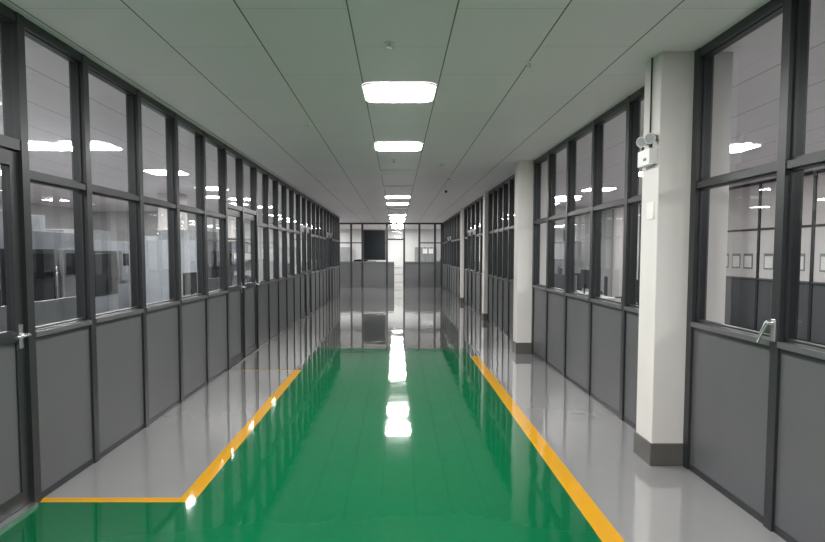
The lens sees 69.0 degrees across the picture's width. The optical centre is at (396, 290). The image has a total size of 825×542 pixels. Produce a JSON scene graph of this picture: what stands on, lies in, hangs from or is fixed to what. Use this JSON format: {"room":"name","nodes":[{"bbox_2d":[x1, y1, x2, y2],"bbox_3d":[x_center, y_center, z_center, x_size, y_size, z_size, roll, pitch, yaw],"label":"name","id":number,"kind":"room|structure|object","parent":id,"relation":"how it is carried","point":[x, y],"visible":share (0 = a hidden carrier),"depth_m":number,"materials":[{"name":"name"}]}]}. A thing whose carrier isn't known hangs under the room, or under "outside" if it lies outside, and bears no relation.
{"room":"factory corridor","nodes":[
{"label":"factory corridor","id":0,"kind":"room"},
{"bbox_2d":[0,199,73,228],"bbox_3d":[-10.050,-0.790,13.978,0.100,2.870,40.000,0,4,0],"label":"wall","id":1,"kind":"structure","parent":0,"point":[55,217],"depth_m":17.52,"materials":[{"name":"paint"}]},
{"bbox_2d":[29,141,65,149],"bbox_3d":[-4.620,-1.830,7.602,0.610,0.014,0.610,0,4,0],"label":"ceiling light panel","id":2,"kind":"object","parent":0,"point":[33,145],"depth_m":7.63,"materials":[{"name":"white plastic"}]},
{"bbox_2d":[56,141,122,149],"bbox_3d":[-3.880,-1.830,7.602,0.610,0.014,0.610,0,4,0],"label":"ceiling light panel","id":3,"kind":"object","parent":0,"point":[95,145],"depth_m":7.56,"materials":[{"name":"white plastic"}]},
{"bbox_2d":[143,169,188,174],"bbox_3d":[-3.880,-1.983,10.098,0.610,0.014,0.610,0,4,0],"label":"ceiling light panel","id":4,"kind":"object","parent":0,"point":[153,171],"depth_m":10.06,"materials":[{"name":"white plastic"}]},
{"bbox_2d":[0,2,339,502],"bbox_3d":[-2.209,-0.442,8.293,0.111,2.870,28.678,0,4,0],"label":"wall","id":5,"kind":"structure","parent":0,"point":[93,383],"depth_m":4.79,"materials":[{"name":"metal"}]},
{"bbox_2d":[0,148,30,522],"bbox_3d":[-2.210,0.261,3.112,0.050,2.060,0.812,0,4,0],"label":"door","id":6,"kind":"structure","parent":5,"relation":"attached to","point":[14,444],"depth_m":3.42,"materials":[{"name":"metal"}]},
{"bbox_2d":[15,324,30,348],"bbox_3d":[-2.153,0.271,3.429,0.064,0.140,0.140,0,4,0],"label":"door handle","id":7,"kind":"object","parent":6,"relation":"attached to","point":[21,335],"depth_m":3.46,"materials":[{"name":"metal"}]},
{"bbox_2d":[24,29,86,329],"bbox_3d":[-2.208,-0.667,3.857,0.035,1.780,0.652,0,4,0],"label":"window","id":8,"kind":"structure","parent":5,"relation":"in","point":[75,63],"depth_m":4.15,"materials":[{"name":"black metal"}]},
{"bbox_2d":[88,68,139,316],"bbox_3d":[-2.208,-0.715,4.650,0.035,1.780,0.802,0,4,0],"label":"window","id":9,"kind":"structure","parent":5,"relation":"in","point":[131,96],"depth_m":5.01,"materials":[{"name":"black metal"}]},
{"bbox_2d":[141,100,175,305],"bbox_3d":[-2.208,-0.768,5.508,0.035,1.780,0.782,0,4,0],"label":"window","id":10,"kind":"structure","parent":5,"relation":"in","point":[170,133],"depth_m":5.87,"materials":[{"name":"black metal"}]},
{"bbox_2d":[178,122,203,298],"bbox_3d":[-2.208,-0.820,6.357,0.035,1.780,0.782,0,4,0],"label":"window","id":11,"kind":"structure","parent":5,"relation":"in","point":[180,124],"depth_m":6.72,"materials":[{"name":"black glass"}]},
{"bbox_2d":[205,138,224,292],"bbox_3d":[-2.208,-0.872,7.205,0.035,1.780,0.782,0,4,0],"label":"window","id":12,"kind":"structure","parent":5,"relation":"in","point":[210,142],"depth_m":7.57,"materials":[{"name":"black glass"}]},
{"bbox_2d":[228,209,242,365],"bbox_3d":[-2.210,-0.044,8.097,0.050,2.060,0.762,0,4,0],"label":"leaf","id":13,"kind":"object","parent":5,"relation":"attached to","point":[235,295],"visible":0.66,"depth_m":8.26,"materials":[{"name":"metal"}]},
{"bbox_2d":[244,213,256,355],"bbox_3d":[-2.210,-0.095,8.926,0.050,2.060,0.762,0,4,0],"label":"leaf","id":14,"kind":"object","parent":5,"relation":"attached to","point":[250,291],"visible":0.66,"depth_m":9.12,"materials":[{"name":"metal"}]},
{"bbox_2d":[257,170,266,281],"bbox_3d":[-2.208,-1.024,9.701,0.035,1.780,0.762,0,4,0],"label":"window","id":15,"kind":"structure","parent":5,"relation":"in","point":[265,216],"depth_m":10.06,"materials":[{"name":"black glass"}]},
{"bbox_2d":[269,177,276,279],"bbox_3d":[-2.208,-1.075,10.529,0.035,1.780,0.762,0,4,0],"label":"window","id":16,"kind":"structure","parent":5,"relation":"in","point":[269,177],"depth_m":10.89,"materials":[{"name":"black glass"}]},
{"bbox_2d":[278,182,285,277],"bbox_3d":[-2.208,-1.125,11.357,0.035,1.780,0.762,0,4,0],"label":"window","id":17,"kind":"structure","parent":5,"relation":"in","point":[278,182],"depth_m":11.71,"materials":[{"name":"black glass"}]},
{"bbox_2d":[287,188,292,275],"bbox_3d":[-2.208,-1.176,12.186,0.035,1.780,0.762,0,4,0],"label":"window","id":18,"kind":"structure","parent":5,"relation":"in","point":[287,188],"depth_m":12.55,"materials":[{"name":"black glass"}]},
{"bbox_2d":[294,192,298,274],"bbox_3d":[-2.208,-1.227,13.014,0.035,1.780,0.762,0,4,0],"label":"window","id":19,"kind":"structure","parent":5,"relation":"in","point":[294,192],"depth_m":13.37,"materials":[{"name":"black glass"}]},
{"bbox_2d":[301,228,305,317],"bbox_3d":[-2.210,-0.399,13.897,0.050,2.060,0.762,0,4,0],"label":"leaf","id":20,"kind":"object","parent":5,"relation":"attached to","point":[303,308],"visible":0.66,"depth_m":14.15,"materials":[{"name":"metal"}]},
{"bbox_2d":[306,200,308,226],"bbox_3d":[-2.205,-1.877,14.638,0.001,0.660,0.762,0,4,0],"label":"window","id":21,"kind":"structure","parent":5,"relation":"in","point":[307,201],"depth_m":14.78,"materials":[{"name":"clear glass"}]},
{"bbox_2d":[306,229,310,313],"bbox_3d":[-2.210,-0.450,14.725,0.050,2.060,0.762,0,4,0],"label":"leaf","id":22,"kind":"object","parent":5,"relation":"attached to","point":[307,231],"visible":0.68,"depth_m":14.97,"materials":[{"name":"metal"}]},
{"bbox_2d":[306,233,308,270],"bbox_3d":[-2.210,-0.929,14.696,0.001,0.940,0.612,0,4,0],"label":"glass","id":23,"kind":"object","parent":22,"relation":"in","point":[307,241],"depth_m":14.82,"materials":[{"name":"grey glass"}]},
{"bbox_2d":[311,202,314,270],"bbox_3d":[-2.208,-1.379,15.500,0.035,1.780,0.762,0,4,0],"label":"window","id":24,"kind":"structure","parent":5,"relation":"in","point":[312,204],"depth_m":15.66,"materials":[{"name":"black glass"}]},
{"bbox_2d":[315,204,318,269],"bbox_3d":[-2.208,-1.429,16.328,0.035,1.780,0.762,0,4,0],"label":"window","id":25,"kind":"structure","parent":5,"relation":"in","point":[316,206],"depth_m":16.64,"materials":[{"name":"clear glass"}]},
{"bbox_2d":[320,207,321,269],"bbox_3d":[-2.208,-1.480,17.157,0.035,1.780,0.762,0,4,0],"label":"window","id":26,"kind":"structure","parent":5,"relation":"in","point":[320,207],"depth_m":17.29,"materials":[{"name":"clear glass"}]},
{"bbox_2d":[323,209,325,268],"bbox_3d":[-2.208,-1.531,17.985,0.035,1.780,0.762,0,4,0],"label":"window","id":27,"kind":"structure","parent":5,"relation":"in","point":[324,246],"depth_m":18.25,"materials":[{"name":"clear glass"}]},
{"bbox_2d":[327,235,328,300],"bbox_3d":[-2.210,-0.703,18.867,0.050,2.060,0.762,0,4,0],"label":"leaf","id":28,"kind":"object","parent":5,"relation":"attached to","point":[327,235],"visible":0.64,"depth_m":19.14,"materials":[{"name":"metal"}]},
{"bbox_2d":[330,236,331,298],"bbox_3d":[-2.210,-0.754,19.696,0.050,2.060,0.762,0,4,0],"label":"leaf","id":29,"kind":"object","parent":5,"relation":"attached to","point":[330,236],"visible":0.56,"depth_m":20.02,"materials":[{"name":"metal"}]},
{"bbox_2d":[332,215,333,266],"bbox_3d":[-2.208,-1.683,20.471,0.035,1.780,0.762,0,4,0],"label":"window","id":30,"kind":"structure","parent":5,"relation":"in","point":[332,215],"depth_m":20.81,"materials":[{"name":"clear glass"}]},
{"bbox_2d":[335,217,336,265],"bbox_3d":[-2.208,-1.734,21.299,0.035,1.780,0.762,0,4,0],"label":"window","id":31,"kind":"structure","parent":5,"relation":"in","point":[335,217],"depth_m":21.51,"materials":[{"name":"clear glass"}]},
{"bbox_2d":[337,218,338,265],"bbox_3d":[-2.208,-1.784,22.127,0.035,1.780,0.762,0,4,0],"label":"window","id":32,"kind":"structure","parent":5,"relation":"in","point":[337,218],"depth_m":22.46,"materials":[{"name":"clear glass"}]},
{"bbox_2d":[93,212,301,280],"bbox_3d":[-6.140,-1.148,19.827,7.720,2.870,0.120,0,4,0],"label":"wall","id":33,"kind":"structure","parent":0,"point":[117,223],"depth_m":19.71,"materials":[{"name":"paint"}]},
{"bbox_2d":[194,187,228,189],"bbox_3d":[-3.880,-2.135,12.593,0.610,0.014,0.610,0,4,0],"label":"ceiling light panel","id":34,"kind":"object","parent":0,"point":[207,188],"depth_m":12.55,"materials":[{"name":"white plastic"}]},
{"bbox_2d":[228,198,249,200],"bbox_3d":[-3.880,-2.288,15.088,0.610,0.014,0.610,0,4,0],"label":"ceiling light panel","id":35,"kind":"object","parent":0,"point":[245,199],"depth_m":15.11,"materials":[{"name":"white plastic"}]},
{"bbox_2d":[339,223,441,286],"bbox_3d":[-2.250,-1.581,26.914,8.590,2.870,0.160,0,4,0],"label":"wall","id":36,"kind":"structure","parent":0,"point":[352,274],"depth_m":26.91,"materials":[{"name":"metal"}]},
{"bbox_2d":[363,230,385,259],"bbox_3d":[-1.000,-2.014,26.785,1.000,1.350,0.065,0,4,0],"label":"display screen","id":37,"kind":"object","parent":36,"relation":"attached to","point":[374,241],"visible":1,"depth_m":26.75,"materials":[{"name":"black plastic"}]},
{"bbox_2d":[423,247,432,253],"bbox_3d":[1.385,-1.792,26.833,0.470,0.300,0.012,0,4,0],"label":"sheets","id":38,"kind":"object","parent":36,"relation":"attached to","point":[424,248],"visible":1,"depth_m":26.83,"materials":[{"name":"white paper"}]},
{"bbox_2d":[0,280,785,541],"bbox_3d":[1.500,0.643,14.065,23.000,0.001,40.000,0,4,0],"label":"floor","id":39,"kind":"structure","parent":0,"point":[396,413],"depth_m":4.36,"materials":[{"name":"green paint"}]},
{"bbox_2d":[0,502,37,531],"bbox_3d":[-2.200,1.300,3.175,0.120,0.018,0.812,0,4,0],"label":"threshold","id":40,"kind":"object","parent":39,"relation":"on","point":[17,515],"visible":0.6,"depth_m":3.41,"materials":[{"name":"metal"}]},
{"bbox_2d":[0,211,75,305],"bbox_3d":[-4.567,-0.004,6.612,1.265,2.200,1.800,0,4,0],"label":"tall cabinet","id":41,"kind":"object","parent":39,"relation":"on","point":[53,252],"visible":0.4,"depth_m":6.93,"materials":[{"name":"metal"}]},
{"bbox_2d":[0,296,76,331],"bbox_3d":[-3.195,0.657,4.649,0.710,1.120,1.600,0,4,0],"label":"office desk","id":42,"kind":"object","parent":39,"relation":"on","point":[61,309],"visible":0.02,"depth_m":4.93,"materials":[{"name":"laminate"}]},
{"bbox_2d":[45,229,62,232],"bbox_3d":[-5.900,-0.020,9.331,0.500,1.900,1.829,0,4,0],"label":"storage rack","id":43,"kind":"object","parent":39,"relation":"on","point":[46,230],"visible":0.02,"depth_m":9.87,"materials":[{"name":"grey metal"}]},
{"bbox_2d":[50,219,129,313],"bbox_3d":[-6.168,-0.309,11.603,1.265,2.200,1.800,0,4,0],"label":"tall cabinet","id":44,"kind":"object","parent":39,"relation":"on","point":[111,258],"visible":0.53,"depth_m":11.73,"materials":[{"name":"metal"}]},
{"bbox_2d":[127,229,157,306],"bbox_3d":[-6.367,-0.602,16.394,1.265,2.200,1.800,0,4,0],"label":"tall cabinet","id":45,"kind":"object","parent":39,"relation":"on","point":[146,237],"visible":0.12,"depth_m":15.55,"materials":[{"name":"metal"}]},
{"bbox_2d":[157,193,187,229],"bbox_3d":[-5.200,-0.790,13.978,0.520,2.870,0.520,0,4,0],"label":"column","id":46,"kind":"structure","parent":39,"relation":"on","point":[162,213],"depth_m":13.69,"materials":[{"name":"white paint"}]},
{"bbox_2d":[145,221,233,303],"bbox_3d":[-4.168,-0.345,12.202,1.265,2.200,1.800,0,4,0],"label":"tall cabinet","id":47,"kind":"object","parent":39,"relation":"on","point":[156,251],"visible":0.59,"depth_m":11.31,"materials":[{"name":"metal"}]},
{"bbox_2d":[208,276,229,291],"bbox_3d":[-3.195,0.364,9.440,0.710,1.120,1.600,0,4,0],"label":"office desk","id":48,"kind":"object","parent":39,"relation":"on","point":[213,283],"visible":0.02,"depth_m":9.34,"materials":[{"name":"laminate"}]},
{"bbox_2d":[183,272,196,294],"bbox_3d":[-3.230,-0.047,9.415,0.220,0.460,0.560,0,4,0],"label":"computer monitor","id":49,"kind":"object","parent":48,"relation":"on","point":[189,279],"visible":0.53,"depth_m":9.36,"materials":[{"name":"black plastic"}]},
{"bbox_2d":[218,216,236,274],"bbox_3d":[-5.200,-1.071,18.569,0.520,2.870,0.520,0,4,0],"label":"column","id":50,"kind":"structure","parent":39,"relation":"on","point":[231,220],"depth_m":18.28,"materials":[{"name":"white paint"}]},
{"bbox_2d":[230,358,244,368],"bbox_3d":[-2.210,0.995,8.161,0.100,0.018,0.762,0,4,0],"label":"threshold","id":51,"kind":"object","parent":39,"relation":"on","point":[242,359],"visible":0.36,"depth_m":8.12,"materials":[{"name":"metal"}]},
{"bbox_2d":[228,238,250,285],"bbox_3d":[-4.200,-0.429,16.018,0.500,1.900,1.829,0,4,0],"label":"storage rack","id":52,"kind":"object","parent":39,"relation":"on","point":[247,245],"visible":0.16,"depth_m":15.85,"materials":[{"name":"grey metal"}]},
{"bbox_2d":[340,247,349,261],"bbox_3d":[-3.200,-1.477,33.560,1.200,1.850,0.525,0,4,0],"label":"tall cabinet","id":53,"kind":"object","parent":39,"relation":"on","point":[344,251],"visible":0.08,"depth_m":33.29,"materials":[{"name":"white metal"}]},
{"bbox_2d":[394,264,402,285],"bbox_3d":[0.065,-0.687,27.607,0.380,1.000,0.405,0,4,0],"label":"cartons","id":54,"kind":"object","parent":39,"relation":"on","point":[398,274],"visible":0.99,"depth_m":27.43,"materials":[{"name":"cardboard"}]},
{"bbox_2d":[415,247,436,261],"bbox_3d":[1.600,-1.477,33.560,1.200,1.850,0.525,0,4,0],"label":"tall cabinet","id":55,"kind":"object","parent":39,"relation":"on","point":[423,257],"visible":0.29,"depth_m":33.29,"materials":[{"name":"grey metal"}]},
{"bbox_2d":[459,208,463,302],"bbox_3d":[2.115,-1.053,18.280,0.374,2.870,0.304,0,4,0],"label":"column","id":56,"kind":"structure","parent":39,"relation":"on","point":[461,300],"depth_m":18.17,"materials":[{"name":"white paint"}]},
{"bbox_2d":[481,191,488,320],"bbox_3d":[2.115,-0.759,13.479,0.374,2.870,0.304,0,4,0],"label":"column","id":57,"kind":"structure","parent":39,"relation":"on","point":[485,194],"depth_m":13.37,"materials":[{"name":"white paint"}]},
{"bbox_2d":[512,161,547,352],"bbox_3d":[2.045,-0.491,9.097,0.514,2.870,0.304,0,4,0],"label":"column","id":58,"kind":"structure","parent":39,"relation":"on","point":[524,170],"depth_m":8.96,"materials":[{"name":"white paint"}]},
{"bbox_2d":[555,241,581,290],"bbox_3d":[4.600,-0.475,17.191,1.200,1.850,0.525,0,4,0],"label":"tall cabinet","id":59,"kind":"object","parent":39,"relation":"on","point":[559,245],"visible":0.24,"depth_m":16.93,"materials":[{"name":"grey metal"}]},
{"bbox_2d":[574,273,581,290],"bbox_3d":[4.202,0.090,14.751,0.589,1.020,0.575,-1,4,-14],"label":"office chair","id":60,"kind":"object","parent":39,"relation":"on","point":[575,274],"visible":0.02,"depth_m":14.66,"materials":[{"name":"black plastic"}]},
{"bbox_2d":[554,273,616,299],"bbox_3d":[3.395,0.267,11.037,0.710,1.120,1.600,0,4,0],"label":"office desk","id":61,"kind":"object","parent":39,"relation":"on","point":[559,278],"visible":0.13,"depth_m":11.02,"materials":[{"name":"laminate"}]},
{"bbox_2d":[580,269,588,294],"bbox_3d":[3.450,-0.144,11.012,0.220,0.460,0.560,0,4,0],"label":"computer monitor","id":62,"kind":"object","parent":61,"relation":"on","point":[584,276],"visible":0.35,"depth_m":11.04,"materials":[{"name":"black plastic"}]},
{"bbox_2d":[601,276,607,295],"bbox_3d":[4.198,0.209,12.798,0.589,1.020,0.575,1,4,16],"label":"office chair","id":63,"kind":"object","parent":39,"relation":"on","point":[605,277],"visible":0.09,"depth_m":12.52,"materials":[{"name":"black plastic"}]},
{"bbox_2d":[612,204,639,304],"bbox_3d":[6.200,-0.930,16.274,0.520,2.870,0.520,0,4,0],"label":"column","id":64,"kind":"structure","parent":39,"relation":"on","point":[618,212],"depth_m":16.12,"materials":[{"name":"white paint"}]},
{"bbox_2d":[615,280,639,304],"bbox_3d":[4.200,0.317,11.032,0.589,1.020,0.575,0,4,0],"label":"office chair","id":65,"kind":"object","parent":39,"relation":"on","point":[637,281],"visible":0.02,"depth_m":11.00,"materials":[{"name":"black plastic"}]},
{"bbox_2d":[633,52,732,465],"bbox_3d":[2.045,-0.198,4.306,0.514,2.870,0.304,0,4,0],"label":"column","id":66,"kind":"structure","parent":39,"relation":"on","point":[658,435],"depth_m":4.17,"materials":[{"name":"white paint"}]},
{"bbox_2d":[636,58,656,167],"bbox_3d":[1.758,-1.254,4.209,0.094,0.750,0.244,0,4,0],"label":"emergency light","id":67,"kind":"object","parent":66,"relation":"attached to","point":[647,157],"visible":1,"depth_m":4.21,"materials":[{"name":"white plastic"},{"name":"clear plastic"}]},
{"bbox_2d":[646,202,654,219],"bbox_3d":[1.796,-0.561,4.254,0.008,0.120,0.120,0,4,0],"label":"notice","id":68,"kind":"object","parent":66,"relation":"attached to","point":[650,206],"visible":1,"depth_m":4.24,"materials":[{"name":"white paper"}]},
{"bbox_2d":[0,0,824,228],"bbox_3d":[1.500,-2.272,13.887,23.000,0.100,40.000,0,4,0],"label":"ceiling","id":69,"kind":"structure","parent":0,"point":[251,75],"depth_m":4.87,"materials":[{"name":"grey paint"}]},
{"bbox_2d":[384,41,394,48],"bbox_3d":[-0.050,-1.595,3.910,0.070,0.034,0.070,0,4,0],"label":"sprinkler","id":70,"kind":"object","parent":69,"relation":"attached to","point":[389,44],"visible":1,"depth_m":3.90,"materials":[{"name":"metal"}]},
{"bbox_2d":[388,209,406,210],"bbox_3d":[0.020,-2.520,18.881,0.610,0.014,0.610,0,4,0],"label":"ceiling light panel","id":71,"kind":"object","parent":69,"relation":"in","point":[388,209],"depth_m":18.80,"materials":[{"name":"white plastic"}]},
{"bbox_2d":[389,214,405,215],"bbox_3d":[0.020,-2.666,21.277,0.610,0.014,0.610,0,4,0],"label":"ceiling light panel","id":72,"kind":"object","parent":69,"relation":"in","point":[389,214],"depth_m":21.25,"materials":[{"name":"white plastic"}]},
{"bbox_2d":[383,185,412,188],"bbox_3d":[0.020,-2.123,12.394,0.610,0.014,0.610,0,4,0],"label":"ceiling light panel","id":73,"kind":"object","parent":69,"relation":"in","point":[386,186],"depth_m":12.35,"materials":[{"name":"grey plastic"}]},
{"bbox_2d":[385,195,410,197],"bbox_3d":[0.020,-2.251,14.490,0.610,0.014,0.610,0,4,0],"label":"ceiling light panel","id":74,"kind":"object","parent":69,"relation":"in","point":[389,196],"depth_m":14.32,"materials":[{"name":"white plastic"}]},
{"bbox_2d":[387,203,408,204],"bbox_3d":[0.020,-2.373,16.486,0.610,0.014,0.610,0,4,0],"label":"ceiling light panel","id":75,"kind":"object","parent":69,"relation":"in","point":[387,203],"depth_m":16.48,"materials":[{"name":"white plastic"}]},
{"bbox_2d":[374,141,422,150],"bbox_3d":[0.020,-1.833,7.652,0.610,0.014,0.610,0,4,0],"label":"ceiling light panel","id":76,"kind":"object","parent":69,"relation":"in","point":[382,145],"depth_m":7.57,"materials":[{"name":"white plastic"}]},
{"bbox_2d":[380,169,416,174],"bbox_3d":[0.020,-1.983,10.098,0.610,0.014,0.610,0,4,0],"label":"ceiling light panel","id":77,"kind":"object","parent":69,"relation":"in","point":[385,171],"depth_m":10.07,"materials":[{"name":"grey plastic"}]},
{"bbox_2d":[362,82,436,102],"bbox_3d":[0.020,-1.677,5.107,0.610,0.014,0.610,0,4,0],"label":"ceiling light panel","id":78,"kind":"object","parent":69,"relation":"in","point":[374,92],"depth_m":5.07,"materials":[{"name":"white plastic"}]},
{"bbox_2d":[524,61,533,67],"bbox_3d":[0.950,-1.619,4.309,0.070,0.034,0.070,0,4,0],"label":"sprinkler","id":79,"kind":"object","parent":69,"relation":"attached to","point":[529,63],"visible":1,"depth_m":4.30,"materials":[{"name":"metal"}]},
{"bbox_2d":[340,229,562,279],"bbox_3d":[1.500,-2.014,33.990,23.000,2.870,0.100,0,4,0],"label":"wall","id":80,"kind":"structure","parent":0,"point":[395,247],"depth_m":33.90,"materials":[{"name":"paint"}]},
{"bbox_2d":[469,236,470,268],"bbox_3d":[2.070,-1.059,16.817,0.001,0.940,0.682,0,4,0],"label":"glass","id":81,"kind":"object","parent":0,"point":[470,236],"depth_m":16.90,"materials":[{"name":"glass"}]},
{"bbox_2d":[555,206,613,296],"bbox_3d":[4.495,-1.007,17.531,4.710,2.870,0.120,0,4,0],"label":"wall","id":82,"kind":"structure","parent":0,"point":[582,223],"depth_m":17.44,"materials":[{"name":"paint"}]},
{"bbox_2d":[581,188,616,190],"bbox_3d":[4.300,-2.147,12.793,0.610,0.014,0.610,0,4,0],"label":"ceiling light panel","id":83,"kind":"object","parent":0,"point":[587,189],"depth_m":12.75,"materials":[{"name":"white plastic"}]},
{"bbox_2d":[442,0,824,541],"bbox_3d":[2.070,-0.572,10.414,0.111,2.870,32.928,0,4,0],"label":"wall","id":84,"kind":"structure","parent":0,"point":[754,426],"depth_m":3.91,"materials":[{"name":"metal"}]},
{"bbox_2d":[443,223,444,263],"bbox_3d":[2.067,-2.024,26.055,0.035,1.780,1.392,0,4,0],"label":"window","id":85,"kind":"structure","parent":84,"relation":"in","point":[444,223],"depth_m":26.09,"materials":[{"name":"clear glass"}]},
{"bbox_2d":[446,222,446,264],"bbox_3d":[2.067,-1.949,24.827,0.035,1.780,0.932,0,4,0],"label":"window","id":86,"kind":"structure","parent":84,"relation":"in","point":[446,222],"depth_m":25.03,"materials":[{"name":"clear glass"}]},
{"bbox_2d":[447,239,448,290],"bbox_3d":[2.070,-1.010,23.883,0.050,2.060,0.932,0,4,0],"label":"leaf","id":87,"kind":"object","parent":84,"relation":"attached to","point":[448,239],"visible":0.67,"depth_m":24.30,"materials":[{"name":"metal"}]},
{"bbox_2d":[452,217,453,265],"bbox_3d":[2.067,-1.766,21.833,0.035,1.780,0.932,0,4,0],"label":"window","id":88,"kind":"structure","parent":84,"relation":"in","point":[453,217],"depth_m":21.93,"materials":[{"name":"clear glass"}]},
{"bbox_2d":[455,215,456,266],"bbox_3d":[2.067,-1.705,20.835,0.035,1.780,0.932,0,4,0],"label":"window","id":89,"kind":"structure","parent":84,"relation":"in","point":[456,215],"depth_m":21.18,"materials":[{"name":"clear glass"}]},
{"bbox_2d":[457,214,458,266],"bbox_3d":[2.067,-1.647,19.887,0.035,1.780,0.832,0,4,0],"label":"window","id":90,"kind":"structure","parent":84,"relation":"in","point":[458,214],"depth_m":20.15,"materials":[{"name":"clear glass"}]},
{"bbox_2d":[465,209,466,268],"bbox_3d":[2.067,-1.511,17.656,0.035,1.780,0.762,0,4,0],"label":"window","id":91,"kind":"structure","parent":84,"relation":"in","point":[465,209],"depth_m":17.89,"materials":[{"name":"clear glass"}]},
{"bbox_2d":[468,233,470,305],"bbox_3d":[2.070,-0.580,16.846,0.050,2.060,0.832,0,4,0],"label":"leaf","id":92,"kind":"object","parent":84,"relation":"attached to","point":[469,234],"visible":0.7,"depth_m":17.01,"materials":[{"name":"metal"}]},
{"bbox_2d":[469,207,470,229],"bbox_3d":[2.065,-2.007,16.759,0.001,0.660,0.832,0,4,0],"label":"window","id":93,"kind":"structure","parent":84,"relation":"in","point":[469,207],"depth_m":16.97,"materials":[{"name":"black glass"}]},
{"bbox_2d":[472,231,474,309],"bbox_3d":[2.070,-0.525,15.948,0.050,2.060,0.832,0,4,0],"label":"leaf","id":94,"kind":"object","parent":84,"relation":"attached to","point":[473,233],"visible":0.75,"depth_m":16.12,"materials":[{"name":"metal"}]},
{"bbox_2d":[473,235,474,269],"bbox_3d":[2.070,-1.004,15.918,0.001,0.940,0.682,0,4,0],"label":"glass","id":95,"kind":"object","parent":94,"relation":"in","point":[474,235],"depth_m":16.02,"materials":[{"name":"grey glass"}]},
{"bbox_2d":[473,204,475,228],"bbox_3d":[2.065,-1.952,15.860,0.001,0.660,0.832,0,4,0],"label":"window","id":96,"kind":"structure","parent":84,"relation":"in","point":[474,205],"depth_m":15.99,"materials":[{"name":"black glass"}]},
{"bbox_2d":[477,200,479,271],"bbox_3d":[2.067,-1.348,14.996,0.035,1.780,0.832,0,4,0],"label":"window","id":97,"kind":"structure","parent":84,"relation":"in","point":[478,202],"depth_m":15.20,"materials":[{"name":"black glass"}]},
{"bbox_2d":[481,199,482,271],"bbox_3d":[2.067,-1.292,14.087,0.035,1.780,0.852,0,4,0],"label":"window","id":98,"kind":"structure","parent":84,"relation":"in","point":[482,199],"depth_m":14.49,"materials":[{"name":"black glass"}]},
{"bbox_2d":[490,192,492,274],"bbox_3d":[2.067,-1.223,12.960,0.035,1.780,0.552,0,4,0],"label":"window","id":99,"kind":"structure","parent":84,"relation":"in","point":[492,192],"depth_m":13.21,"materials":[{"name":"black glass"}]},
{"bbox_2d":[494,189,497,275],"bbox_3d":[2.067,-1.186,12.351,0.035,1.780,0.532,0,4,0],"label":"window","id":100,"kind":"structure","parent":84,"relation":"in","point":[497,189],"depth_m":12.62,"materials":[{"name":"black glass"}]},
{"bbox_2d":[499,186,502,276],"bbox_3d":[2.067,-1.150,11.752,0.035,1.780,0.532,0,4,0],"label":"window","id":101,"kind":"structure","parent":84,"relation":"in","point":[501,186],"depth_m":12.01,"materials":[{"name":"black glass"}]},
{"bbox_2d":[504,182,508,277],"bbox_3d":[2.067,-1.113,11.153,0.035,1.780,0.532,0,4,0],"label":"window","id":102,"kind":"structure","parent":84,"relation":"in","point":[507,182],"depth_m":11.40,"materials":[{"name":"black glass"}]},
{"bbox_2d":[510,178,514,279],"bbox_3d":[2.067,-1.076,10.554,0.035,1.780,0.532,0,4,0],"label":"window","id":103,"kind":"structure","parent":84,"relation":"in","point":[511,246],"depth_m":10.80,"materials":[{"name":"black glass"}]},
{"bbox_2d":[535,157,547,286],"bbox_3d":[2.067,-0.949,8.473,0.035,1.780,0.762,0,4,0],"label":"window","id":104,"kind":"structure","parent":84,"relation":"in","point":[546,158],"depth_m":8.83,"materials":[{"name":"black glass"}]},
{"bbox_2d":[549,145,566,290],"bbox_3d":[2.067,-0.896,7.609,0.035,1.780,0.832,0,4,0],"label":"window","id":105,"kind":"structure","parent":84,"relation":"in","point":[565,146],"depth_m":8.00,"materials":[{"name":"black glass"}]},
{"bbox_2d":[568,129,591,296],"bbox_3d":[2.067,-0.840,6.696,0.035,1.780,0.862,0,4,0],"label":"window","id":106,"kind":"structure","parent":84,"relation":"in","point":[590,130],"depth_m":7.10,"materials":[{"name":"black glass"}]},
{"bbox_2d":[594,107,625,303],"bbox_3d":[2.067,-0.784,5.768,0.035,1.780,0.862,0,4,0],"label":"window","id":107,"kind":"structure","parent":84,"relation":"in","point":[624,108],"depth_m":6.17,"materials":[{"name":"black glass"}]},
{"bbox_2d":[628,95,643,307],"bbox_3d":[2.067,-0.730,4.885,0.035,1.780,0.772,0,4,0],"label":"window","id":108,"kind":"structure","parent":84,"relation":"in","point":[634,117],"depth_m":5.25,"materials":[{"name":"black metal"}]},
{"bbox_2d":[696,6,782,336],"bbox_3d":[2.067,-0.653,3.627,0.035,1.780,0.872,0,4,0],"label":"window","id":109,"kind":"structure","parent":84,"relation":"in","point":[705,103],"depth_m":4.02,"materials":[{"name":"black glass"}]},
{"bbox_2d":[755,319,776,342],"bbox_3d":[1.988,0.220,3.233,0.065,0.134,0.088,0,4,0],"label":"handle","id":110,"kind":"object","parent":109,"relation":"attached to","point":[773,323],"visible":1,"depth_m":3.21,"materials":[{"name":"metal"}]},
{"bbox_2d":[784,0,824,349],"bbox_3d":[2.067,-0.595,2.689,0.035,1.780,0.872,0,4,0],"label":"window","id":111,"kind":"structure","parent":84,"relation":"in","point":[801,4],"depth_m":3.10,"materials":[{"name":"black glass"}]},
{"bbox_2d":[563,169,824,345],"bbox_3d":[6.949,-0.546,9.985,0.111,2.870,30.068,0,4,0],"label":"wall","id":112,"kind":"structure","parent":0,"point":[751,206],"depth_m":11.32,"materials":[{"name":"paint"}]},
{"bbox_2d":[730,144,761,152],"bbox_3d":[4.300,-1.842,7.802,0.610,0.014,0.610,0,4,0],"label":"ceiling light panel","id":113,"kind":"object","parent":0,"point":[734,148],"depth_m":7.70,"materials":[{"name":"white plastic"}]}
]}

